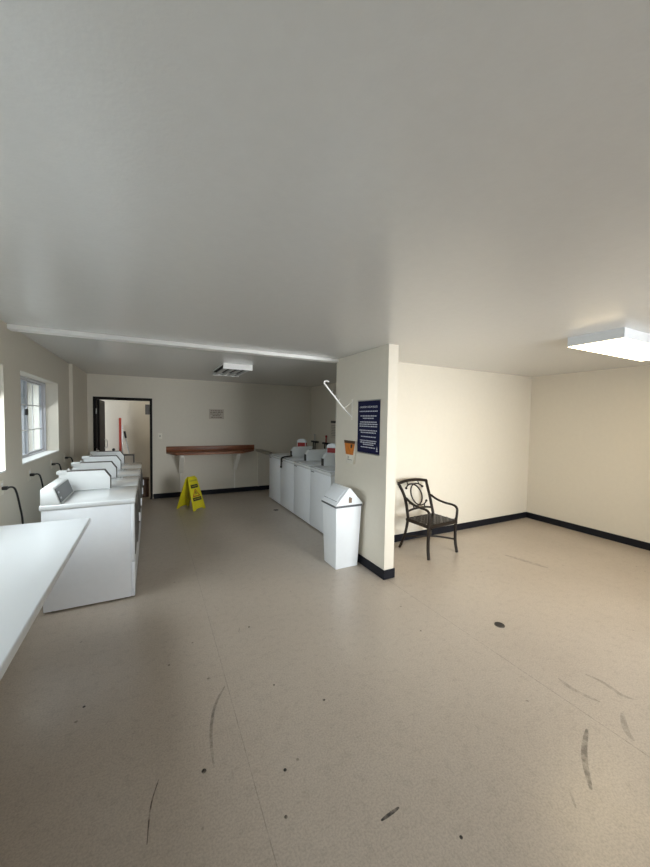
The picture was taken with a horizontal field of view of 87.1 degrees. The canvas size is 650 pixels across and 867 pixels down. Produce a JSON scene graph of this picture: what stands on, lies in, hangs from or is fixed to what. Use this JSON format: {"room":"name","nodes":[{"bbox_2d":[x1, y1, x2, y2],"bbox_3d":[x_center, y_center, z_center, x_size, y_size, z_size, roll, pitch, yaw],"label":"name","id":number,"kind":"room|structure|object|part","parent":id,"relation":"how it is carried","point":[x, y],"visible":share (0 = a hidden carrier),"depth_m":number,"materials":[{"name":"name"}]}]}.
{"room":"laundry","nodes":[
{"label":"laundry","id":0,"kind":"room"},
{"bbox_2d":[0,320,87,525],"bbox_3d":[-2.423,0.319,2.188,0.245,2.440,9.264,0,3,-27],"label":"wall","id":1,"kind":"structure","parent":0,"point":[65,383],"depth_m":3.59,"materials":[{"name":"paint"}]},
{"bbox_2d":[0,480,3,495],"bbox_3d":[-2.638,0.445,2.790,0.008,0.116,0.074,0,3,-27],"label":"wall outlet","id":2,"kind":"object","parent":1,"relation":"attached to","point":[1,482],"visible":0.94,"depth_m":2.78,"materials":[{"name":"white paint"}]},
{"bbox_2d":[2,486,23,523],"bbox_3d":[-2.614,0.836,2.891,0.057,0.812,0.197,1,2,4],"label":"power cord","id":3,"kind":"object","parent":1,"relation":"attached to","point":[3,487],"visible":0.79,"depth_m":2.88,"materials":[{"name":"black plastic"}]},
{"bbox_2d":[28,468,30,480],"bbox_3d":[-2.965,0.413,3.431,0.008,0.116,0.074,0,3,-27],"label":"wall outlet","id":4,"kind":"object","parent":1,"relation":"attached to","point":[29,470],"visible":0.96,"depth_m":3.42,"materials":[{"name":"white paint"}]},
{"bbox_2d":[30,473,43,487],"bbox_3d":[-2.940,0.803,3.532,0.057,0.812,0.197,1,2,4],"label":"power cord","id":5,"kind":"object","parent":1,"relation":"attached to","point":[31,474],"visible":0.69,"depth_m":3.49,"materials":[{"name":"black plastic"}]},
{"bbox_2d":[20,375,58,464],"bbox_3d":[-3.291,-0.178,3.844,0.190,0.895,1.465,0,3,-27],"label":"window","id":6,"kind":"structure","parent":1,"relation":"in","point":[27,456],"depth_m":4.01,"materials":[{"name":"metal"}]},
{"bbox_3d":[-3.181,-0.162,3.513,0.022,0.851,0.730,0,3,-27],"label":"sash","id":7,"kind":"part","parent":6,"relation":"part of","materials":[{"name":"wood"}]},
{"bbox_3d":[-3.516,-0.193,4.116,0.022,0.851,0.730,0,3,-27],"label":"sash","id":8,"kind":"part","parent":6,"relation":"part of","materials":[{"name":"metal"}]},
{"bbox_3d":[-3.348,-0.178,3.815,0.060,0.895,1.465,0,3,-27],"label":"frame","id":9,"kind":"part","parent":6,"relation":"part of","materials":[{"name":"wood"}]},
{"bbox_3d":[-3.271,0.263,3.877,0.130,0.012,1.465,0,3,-27],"label":"sill","id":10,"kind":"part","parent":6,"relation":"part of","materials":[{"name":"white paint"}]},
{"bbox_2d":[0,518,90,679],"bbox_3d":[-1.154,0.968,0.607,0.660,0.400,4.440,0,3,-27],"label":"countertop","id":11,"kind":"structure","parent":1,"relation":"attached to","point":[33,556],"depth_m":1.80,"materials":[{"name":"white laminate"}]},
{"bbox_2d":[7,324,338,362],"bbox_3d":[-1.294,-0.930,3.706,3.251,0.040,0.105,0,3,-27],"label":"trim","id":12,"kind":"structure","parent":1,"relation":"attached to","point":[18,328],"depth_m":3.45,"materials":[{"name":"white paint"}]},
{"bbox_2d":[20,380,149,487],"bbox_3d":[-4.453,0.072,7.196,3.800,2.440,1.236,0,3,-27],"label":"wall","id":13,"kind":"structure","parent":0,"point":[134,420],"depth_m":7.69,"materials":[{"name":"paint"}]},
{"bbox_2d":[93,396,152,498],"bbox_3d":[-4.133,0.292,7.094,0.985,2.020,1.076,0,3,-27],"label":"door frame","id":14,"kind":"structure","parent":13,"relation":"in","point":[99,439],"depth_m":6.72,"materials":[{"name":"black paint"}]},
{"bbox_2d":[87,373,310,493],"bbox_3d":[-2.462,0.092,7.440,4.948,2.440,0.140,0,3,-27],"label":"wall","id":15,"kind":"structure","parent":0,"point":[271,418],"depth_m":7.37,"materials":[{"name":"paint"}]},
{"bbox_2d":[166,445,253,491],"bbox_3d":[-2.334,0.747,7.211,1.820,0.955,0.440,0,3,-27],"label":"countertop","id":16,"kind":"structure","parent":15,"relation":"attached to","point":[236,450],"depth_m":7.20,"materials":[{"name":"brown wood"}]},
{"bbox_2d":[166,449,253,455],"bbox_3d":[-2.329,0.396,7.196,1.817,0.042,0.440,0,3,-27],"label":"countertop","id":17,"kind":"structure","parent":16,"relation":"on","point":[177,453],"depth_m":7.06,"materials":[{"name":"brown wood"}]},
{"bbox_2d":[166,445,253,451],"bbox_3d":[-2.423,0.313,7.379,1.820,0.105,0.022,0,3,-27],"label":"backsplash","id":18,"kind":"structure","parent":15,"relation":"attached to","point":[217,447],"depth_m":7.33,"materials":[{"name":"brown wood"}]},
{"bbox_2d":[153,485,268,498],"bbox_3d":[-1.915,1.260,7.693,3.478,0.100,0.012,0,3,-27],"label":"baseboard","id":19,"kind":"structure","parent":15,"relation":"attached to","point":[264,487],"depth_m":7.49,"materials":[{"name":"black plastic"}]},
{"bbox_2d":[209,409,223,418],"bbox_3d":[-2.345,-0.420,7.392,0.310,0.210,0.006,0,3,-27],"label":"notice","id":20,"kind":"object","parent":15,"relation":"attached to","point":[213,413],"visible":1,"depth_m":7.39,"materials":[{"name":"paper"}]},
{"bbox_2d":[255,449,271,485],"bbox_3d":[-1.354,0.801,7.512,0.140,0.850,0.800,0,3,-27],"label":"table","id":21,"kind":"object","parent":15,"relation":"attached to","point":[259,451],"visible":0.92,"depth_m":7.83,"materials":[{"name":"paint"}]},
{"bbox_2d":[311,383,335,448],"bbox_3d":[0.559,0.165,6.808,0.140,2.440,3.734,0,3,-27],"label":"wall","id":22,"kind":"structure","parent":0,"point":[323,403],"depth_m":7.86,"materials":[{"name":"paint"}]},
{"bbox_2d":[311,434,318,448],"bbox_3d":[-0.246,0.453,8.157,0.071,0.884,0.300,0,3,-27],"label":"water valve","id":23,"kind":"object","parent":22,"relation":"attached to","point":[313,441],"visible":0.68,"depth_m":8.12,"materials":[{"name":"black metal"}]},
{"bbox_2d":[322,435,329,448],"bbox_3d":[0.027,0.480,7.623,0.071,0.884,0.300,0,3,-27],"label":"water valve","id":24,"kind":"object","parent":22,"relation":"attached to","point":[325,442],"visible":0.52,"depth_m":7.60,"materials":[{"name":"black metal"}]},
{"bbox_2d":[330,420,335,437],"bbox_3d":[0.187,-0.095,7.372,0.006,0.400,0.280,0,3,-27],"label":"paper notice","id":25,"kind":"object","parent":22,"relation":"attached to","point":[333,422],"visible":0.88,"depth_m":7.38,"materials":[{"name":"white paper"}]},
{"bbox_2d":[0,0,649,386],"bbox_3d":[0.474,-1.009,4.292,7.334,0.120,10.900,0,3,-27],"label":"ceiling","id":26,"kind":"structure","parent":0,"point":[458,184],"depth_m":1.10,"materials":[{"name":"paint"}]},
{"bbox_2d":[213,363,252,376],"bbox_3d":[-1.460,-0.985,5.352,0.420,0.078,0.900,0,3,-27],"label":"ceiling light","id":27,"kind":"object","parent":26,"relation":"attached to","point":[225,369],"visible":1,"depth_m":5.10,"materials":[{"name":"white paint"}]},
{"bbox_3d":[-1.460,-0.998,5.351,0.408,0.008,0.872,0,3,-27],"label":"plate","id":28,"kind":"part","parent":27,"relation":"part of","materials":[{"name":"plastic"}]},
{"bbox_2d":[567,327,649,360],"bbox_3d":[2.895,-0.814,3.228,1.330,0.105,0.420,0,3,-27],"label":"ceiling light","id":29,"kind":"object","parent":26,"relation":"attached to","point":[624,342],"visible":1,"depth_m":2.96,"materials":[{"name":"plastic"}]},
{"bbox_3d":[2.895,-0.824,3.227,1.330,0.085,0.420,0,3,-27],"label":"light frame","id":30,"kind":"part","parent":29,"relation":"part of","materials":[{"name":"metal"}]},
{"bbox_2d":[569,338,649,360],"bbox_3d":[2.894,-0.771,3.229,1.326,0.019,0.416,0,3,-27],"label":"diffuser","id":31,"kind":"object","parent":29,"relation":"attached to","point":[638,349],"depth_m":3.03,"materials":[{"name":"white plastic"}]},
{"bbox_2d":[0,488,649,866],"bbox_3d":[0.435,1.538,4.402,7.334,0.101,10.900,0,3,-27],"label":"floor","id":32,"kind":"structure","parent":0,"point":[254,701],"depth_m":1.98,"materials":[{"name":"tile"}]},
{"bbox_2d":[39,468,140,612],"bbox_3d":[-2.179,0.927,3.273,0.721,1.140,0.678,0,3,-27],"label":"washer","id":33,"kind":"object","parent":32,"relation":"on","point":[103,565],"visible":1,"depth_m":3.03,"materials":[{"name":"white metal"}]},
{"bbox_3d":[-2.350,0.512,3.086,0.042,0.117,0.500,0,3,-27],"label":"control panel","id":34,"kind":"part","parent":33,"relation":"part of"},
{"bbox_3d":[-2.186,0.600,3.253,0.693,0.045,0.678,0,3,-27],"label":"panel","id":35,"kind":"part","parent":33,"relation":"part of","materials":[{"name":"white metal"}]},
{"bbox_3d":[-2.397,0.464,3.465,0.390,0.193,0.075,0,3,-27],"label":"coin box trim","id":36,"kind":"part","parent":33,"relation":"part of","materials":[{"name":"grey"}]},
{"bbox_3d":[-1.902,0.885,3.413,0.029,0.529,0.674,0,3,-27],"label":"panel","id":37,"kind":"part","parent":33,"relation":"part of","materials":[{"name":"white metal"}]},
{"bbox_3d":[-1.909,1.317,3.431,0.029,0.320,0.674,0,3,-27],"label":"kick panel","id":38,"kind":"part","parent":33,"relation":"part of","materials":[{"name":"white metal"}]},
{"bbox_3d":[-1.875,0.885,3.415,0.014,0.400,0.400,0,3,-27],"label":"door","id":39,"kind":"part","parent":33,"relation":"part of","materials":[{"name":"grey metal"}]},
{"bbox_2d":[71,460,141,556],"bbox_3d":[-2.492,0.896,3.888,0.721,1.140,0.678,0,3,-27],"label":"washer","id":40,"kind":"object","parent":32,"relation":"on","point":[116,481],"visible":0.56,"depth_m":4.02,"materials":[{"name":"white metal"}]},
{"bbox_3d":[-2.710,0.433,4.079,0.390,0.193,0.075,0,3,-27],"label":"coin box trim","id":41,"kind":"part","parent":40,"relation":"part of","materials":[{"name":"grey metal"}]},
{"bbox_3d":[-2.499,0.569,3.867,0.693,0.045,0.678,0,3,-27],"label":"panel","id":42,"kind":"part","parent":40,"relation":"part of","materials":[{"name":"white metal"}]},
{"bbox_3d":[-2.222,1.285,4.045,0.029,0.320,0.674,0,3,-27],"label":"kick panel","id":43,"kind":"part","parent":40,"relation":"part of","materials":[{"name":"white metal"}]},
{"bbox_3d":[-2.188,0.854,4.029,0.014,0.400,0.400,0,3,-27],"label":"door","id":44,"kind":"part","parent":40,"relation":"part of","materials":[{"name":"grey metal"}]},
{"bbox_2d":[82,455,142,544],"bbox_3d":[-2.805,0.865,4.502,0.721,1.140,0.678,0,3,-27],"label":"washer","id":45,"kind":"object","parent":32,"relation":"on","point":[116,460],"visible":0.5,"depth_m":4.62,"materials":[{"name":"white metal"}]},
{"bbox_3d":[-3.023,0.402,4.693,0.390,0.193,0.075,0,3,-27],"label":"coin box trim","id":46,"kind":"part","parent":45,"relation":"part of","materials":[{"name":"grey metal"}]},
{"bbox_3d":[-2.813,0.537,4.481,0.693,0.045,0.678,0,3,-27],"label":"panel","id":47,"kind":"part","parent":45,"relation":"part of","materials":[{"name":"white metal"}]},
{"bbox_3d":[-2.535,1.254,4.659,0.029,0.320,0.674,0,3,-27],"label":"kick panel","id":48,"kind":"part","parent":45,"relation":"part of","materials":[{"name":"white metal"}]},
{"bbox_2d":[90,450,143,521],"bbox_3d":[-3.118,0.833,5.116,0.721,1.140,0.678,0,3,-27],"label":"washer","id":49,"kind":"object","parent":32,"relation":"on","point":[119,454],"visible":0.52,"depth_m":5.26,"materials":[{"name":"white metal"}]},
{"bbox_3d":[-3.337,0.371,5.307,0.390,0.193,0.075,0,3,-27],"label":"coin box trim","id":50,"kind":"part","parent":49,"relation":"part of","materials":[{"name":"grey metal"}]},
{"bbox_3d":[-3.126,0.506,5.095,0.693,0.045,0.678,0,3,-27],"label":"panel","id":51,"kind":"part","parent":49,"relation":"part of","materials":[{"name":"white metal"}]},
{"bbox_2d":[119,418,121,451],"bbox_3d":[-4.554,0.463,7.617,0.047,1.620,0.030,0,3,-27],"label":"pole","id":52,"kind":"object","parent":32,"relation":"on","point":[120,428],"visible":0.44,"depth_m":7.59,"materials":[{"name":"paint"}]},
{"bbox_2d":[123,431,129,453],"bbox_3d":[-4.355,0.613,7.664,0.357,1.329,0.044,1,3,14],"label":"mop","id":53,"kind":"object","parent":32,"relation":"on","point":[125,435],"visible":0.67,"depth_m":7.66,"materials":[{"name":"metal"}]},
{"bbox_2d":[124,454,134,462],"bbox_3d":[-4.210,0.868,7.291,0.338,0.850,0.279,0,3,-27],"label":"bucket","id":54,"kind":"object","parent":32,"relation":"on","point":[129,458],"visible":0.05,"depth_m":7.23,"materials":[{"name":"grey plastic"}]},
{"bbox_3d":[-4.206,0.628,7.281,0.220,0.330,0.170,0,3,-27],"label":"wringer panel","id":55,"kind":"part","parent":54,"relation":"part of","materials":[{"name":"plastic"}]},
{"bbox_2d":[143,477,148,496],"bbox_3d":[-3.814,1.119,7.124,0.270,0.375,0.250,0,3,-27],"label":"cardboard box","id":56,"kind":"object","parent":32,"relation":"on","point":[146,479],"visible":0.53,"depth_m":7.06,"materials":[{"name":"brown cardboard"}]},
{"bbox_2d":[177,476,205,511],"bbox_3d":[-2.437,1.072,6.228,0.410,0.589,0.296,2,3,24],"label":"sign","id":57,"kind":"object","parent":32,"relation":"on","point":[191,490],"visible":1,"depth_m":6.20,"materials":[{"name":"yellow plastic"}]},
{"bbox_2d":[269,445,312,503],"bbox_3d":[-0.709,0.789,6.994,0.693,1.140,0.678,0,3,-27],"label":"washer","id":58,"kind":"object","parent":32,"relation":"on","point":[274,459],"visible":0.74,"depth_m":6.78,"materials":[{"name":"white metal"}]},
{"bbox_3d":[-0.999,0.914,6.852,0.029,0.856,0.674,0,3,-27],"label":"panel","id":59,"kind":"part","parent":58,"relation":"part of","materials":[{"name":"white metal"}]},
{"bbox_3d":[-0.780,0.432,6.982,0.485,0.010,0.545,0,3,-27],"label":"lid","id":60,"kind":"part","parent":58,"relation":"part of","materials":[{"name":"white metal"}]},
{"bbox_2d":[297,439,306,446],"bbox_3d":[-0.486,0.199,7.198,0.204,0.182,0.064,2,3,20],"label":"box","id":61,"kind":"object","parent":58,"relation":"on","point":[300,442],"visible":0.92,"depth_m":7.17,"materials":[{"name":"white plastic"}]},
{"bbox_2d":[280,448,326,512],"bbox_3d":[-0.398,0.820,6.384,0.693,1.140,0.678,0,3,-27],"label":"washer","id":62,"kind":"object","parent":32,"relation":"on","point":[287,470],"visible":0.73,"depth_m":6.15,"materials":[{"name":"white metal"}]},
{"bbox_2d":[280,455,291,467],"bbox_3d":[-0.727,0.529,6.472,0.060,0.218,0.299,3,3,44],"label":"hose","id":63,"kind":"object","parent":62,"relation":"attached to","point":[290,455],"visible":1,"depth_m":6.37,"materials":[{"name":"black rubber"}]},
{"bbox_3d":[-0.688,0.945,6.243,0.029,0.856,0.674,0,3,-27],"label":"panel","id":64,"kind":"part","parent":62,"relation":"part of","materials":[{"name":"white metal"}]},
{"bbox_3d":[-0.393,0.492,6.370,0.693,0.045,0.678,0,3,-27],"label":"panel","id":65,"kind":"part","parent":62,"relation":"part of","materials":[{"name":"white metal"}]},
{"bbox_3d":[-0.469,0.464,6.372,0.485,0.010,0.545,0,3,-27],"label":"lid","id":66,"kind":"part","parent":62,"relation":"part of","materials":[{"name":"white metal"}]},
{"bbox_2d":[294,452,334,523],"bbox_3d":[-0.087,0.851,5.775,0.693,1.140,0.678,0,3,-27],"label":"washer","id":67,"kind":"object","parent":32,"relation":"on","point":[302,471],"visible":0.49,"depth_m":5.55,"materials":[{"name":"white metal"}]},
{"bbox_3d":[-0.378,0.976,5.633,0.029,0.856,0.674,0,3,-27],"label":"panel","id":68,"kind":"part","parent":67,"relation":"part of","materials":[{"name":"white metal"}]},
{"bbox_3d":[-0.082,0.523,5.761,0.693,0.045,0.678,0,3,-27],"label":"panel","id":69,"kind":"part","parent":67,"relation":"part of","materials":[{"name":"white metal"}]},
{"bbox_3d":[-0.158,0.494,5.762,0.485,0.010,0.545,0,3,-27],"label":"lid","id":70,"kind":"part","parent":67,"relation":"part of","materials":[{"name":"white metal"}]},
{"bbox_2d":[327,443,334,452],"bbox_3d":[0.132,0.261,5.988,0.204,0.182,0.064,2,3,20],"label":"box","id":71,"kind":"object","parent":67,"relation":"on","point":[330,447],"visible":0.56,"depth_m":5.96,"materials":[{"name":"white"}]},
{"bbox_2d":[310,465,334,532],"bbox_3d":[0.224,0.882,5.165,0.693,1.140,0.678,0,3,-27],"label":"washer","id":72,"kind":"object","parent":32,"relation":"on","point":[322,478],"visible":0.21,"depth_m":5.05,"materials":[{"name":"white metal"}]},
{"bbox_3d":[0.229,0.554,5.151,0.693,0.045,0.678,0,3,-27],"label":"panel","id":73,"kind":"part","parent":72,"relation":"part of","materials":[{"name":"white metal"}]},
{"bbox_3d":[0.153,0.526,5.153,0.485,0.010,0.545,0,3,-27],"label":"lid","id":74,"kind":"part","parent":72,"relation":"part of","materials":[{"name":"white metal"}]},
{"bbox_2d":[321,483,362,569],"bbox_3d":[0.188,1.051,3.951,0.345,0.905,0.364,0,3,-27],"label":"trash bin","id":75,"kind":"object","parent":32,"relation":"on","point":[341,505],"visible":1,"depth_m":3.82,"materials":[{"name":"white plastic"}]},
{"bbox_3d":[0.193,0.692,3.937,0.345,0.187,0.360,0,3,-27],"label":"lid","id":76,"kind":"part","parent":75,"relation":"part of","materials":[{"name":"white plastic"}]},
{"bbox_2d":[397,478,458,559],"bbox_3d":[1.316,1.059,4.417,0.572,0.879,0.585,-1,3,-31],"label":"patio chair","id":77,"kind":"object","parent":32,"relation":"on","point":[433,520],"visible":1,"depth_m":4.38,"materials":[{"name":"brown metal"}]},
{"bbox_3d":[1.021,1.284,4.428,0.144,0.420,0.040,3,3,42],"label":"leg","id":78,"kind":"part","parent":77,"relation":"part of","materials":[{"name":"brown metal"}]},
{"bbox_3d":[1.222,0.849,4.569,0.559,0.475,0.211,-1,3,-31],"label":"frame","id":79,"kind":"part","parent":77,"relation":"part of","materials":[{"name":"brown metal"}]},
{"bbox_3d":[1.144,0.970,4.236,0.042,0.275,0.436,0,3,-28],"label":"armrest","id":80,"kind":"part","parent":77,"relation":"part of","materials":[{"name":"brown metal"}]},
{"bbox_3d":[1.235,1.292,4.074,0.039,0.436,0.064,0,3,-10],"label":"leg","id":81,"kind":"part","parent":77,"relation":"part of","materials":[{"name":"brown metal"}]},
{"bbox_3d":[1.353,1.090,4.356,0.480,0.023,0.385,-1,3,-31],"label":"woven seat","id":82,"kind":"part","parent":77,"relation":"part of","materials":[{"name":"brown plastic"}]},
{"bbox_3d":[1.353,1.109,4.357,0.532,0.048,0.412,-1,3,-31],"label":"seat frame","id":83,"kind":"part","parent":77,"relation":"part of","materials":[{"name":"brown metal"}]},
{"bbox_3d":[1.554,0.965,4.483,0.042,0.275,0.436,-1,3,-34],"label":"armrest","id":84,"kind":"part","parent":77,"relation":"part of","materials":[{"name":"brown metal"}]},
{"bbox_3d":[1.661,1.287,4.329,0.064,0.436,0.039,3,3,38],"label":"leg","id":85,"kind":"part","parent":77,"relation":"part of","materials":[{"name":"brown metal"}]},
{"bbox_2d":[494,622,504,627],"bbox_3d":[1.433,1.569,2.808,0.080,0.006,0.080,0,3,-27],"label":"floor drain","id":86,"kind":"object","parent":32,"relation":"on","point":[498,624],"visible":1,"depth_m":2.81,"materials":[{"name":"metal"}]},
{"bbox_2d":[335,344,398,569],"bbox_3d":[0.439,0.283,4.038,0.123,2.440,1.097,0,3,-27],"label":"wall","id":87,"kind":"structure","parent":0,"point":[370,374],"depth_m":3.73,"materials":[{"name":"paint"}]},
{"bbox_2d":[323,380,352,419],"bbox_3d":[0.156,-0.386,4.007,0.407,0.450,0.031,-1,3,-29],"label":"arm","id":88,"kind":"object","parent":87,"relation":"attached to","point":[351,403],"visible":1,"depth_m":4.03},
{"bbox_3d":[0.327,-0.287,4.107,0.006,0.250,0.030,0,3,-27],"label":"wall plate","id":89,"kind":"part","parent":88,"relation":"part of","materials":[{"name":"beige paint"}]},
{"bbox_2d":[344,440,356,463],"bbox_3d":[0.306,0.222,4.117,0.038,0.280,0.249,0,3,-27],"label":"brochure holder","id":90,"kind":"object","parent":87,"relation":"attached to","point":[350,445],"visible":1,"depth_m":4.08,"materials":[{"name":"brown cardboard"}]},
{"bbox_3d":[0.294,0.185,4.109,0.006,0.135,0.230,0,3,-27],"label":"orange panel","id":91,"kind":"part","parent":90,"relation":"part of","materials":[{"name":"orange paper"}]},
{"bbox_2d":[357,399,380,455],"bbox_3d":[0.480,-0.072,3.805,0.010,0.604,0.430,0,3,-27],"label":"sign","id":92,"kind":"object","parent":87,"relation":"attached to","point":[368,438],"visible":1,"depth_m":3.78,"materials":[{"name":"metal"}]},
{"bbox_2d":[357,554,394,579],"bbox_3d":[0.424,1.452,4.083,0.147,0.100,1.109,0,3,-27],"label":"baseboard","id":93,"kind":"structure","parent":87,"relation":"attached to","point":[390,573],"depth_m":3.67,"materials":[{"name":"black plastic"}]},
{"bbox_2d":[394,362,531,534],"bbox_3d":[1.981,0.252,5.287,3.760,2.440,0.270,0,3,-27],"label":"wall","id":94,"kind":"structure","parent":0,"point":[464,432],"depth_m":5.18,"materials":[{"name":"paint"}]},
{"bbox_2d":[394,512,526,541],"bbox_3d":[1.938,1.428,5.167,3.536,0.100,0.012,0,3,-27],"label":"baseboard","id":95,"kind":"structure","parent":94,"relation":"attached to","point":[472,524],"depth_m":5.28,"materials":[{"name":"black plastic"}]},
{"bbox_2d":[526,365,649,542],"bbox_3d":[4.821,0.366,3.635,0.200,2.440,5.260,0,3,-27],"label":"wall","id":96,"kind":"structure","parent":0,"point":[589,462],"depth_m":5.05,"materials":[{"name":"paint"}]},
{"bbox_2d":[526,512,649,550],"bbox_3d":[4.709,1.536,3.638,0.012,0.100,5.260,0,3,-27],"label":"baseboard","id":97,"kind":"structure","parent":96,"relation":"attached to","point":[617,538],"depth_m":5.07,"materials":[{"name":"black plastic"}]}
]}

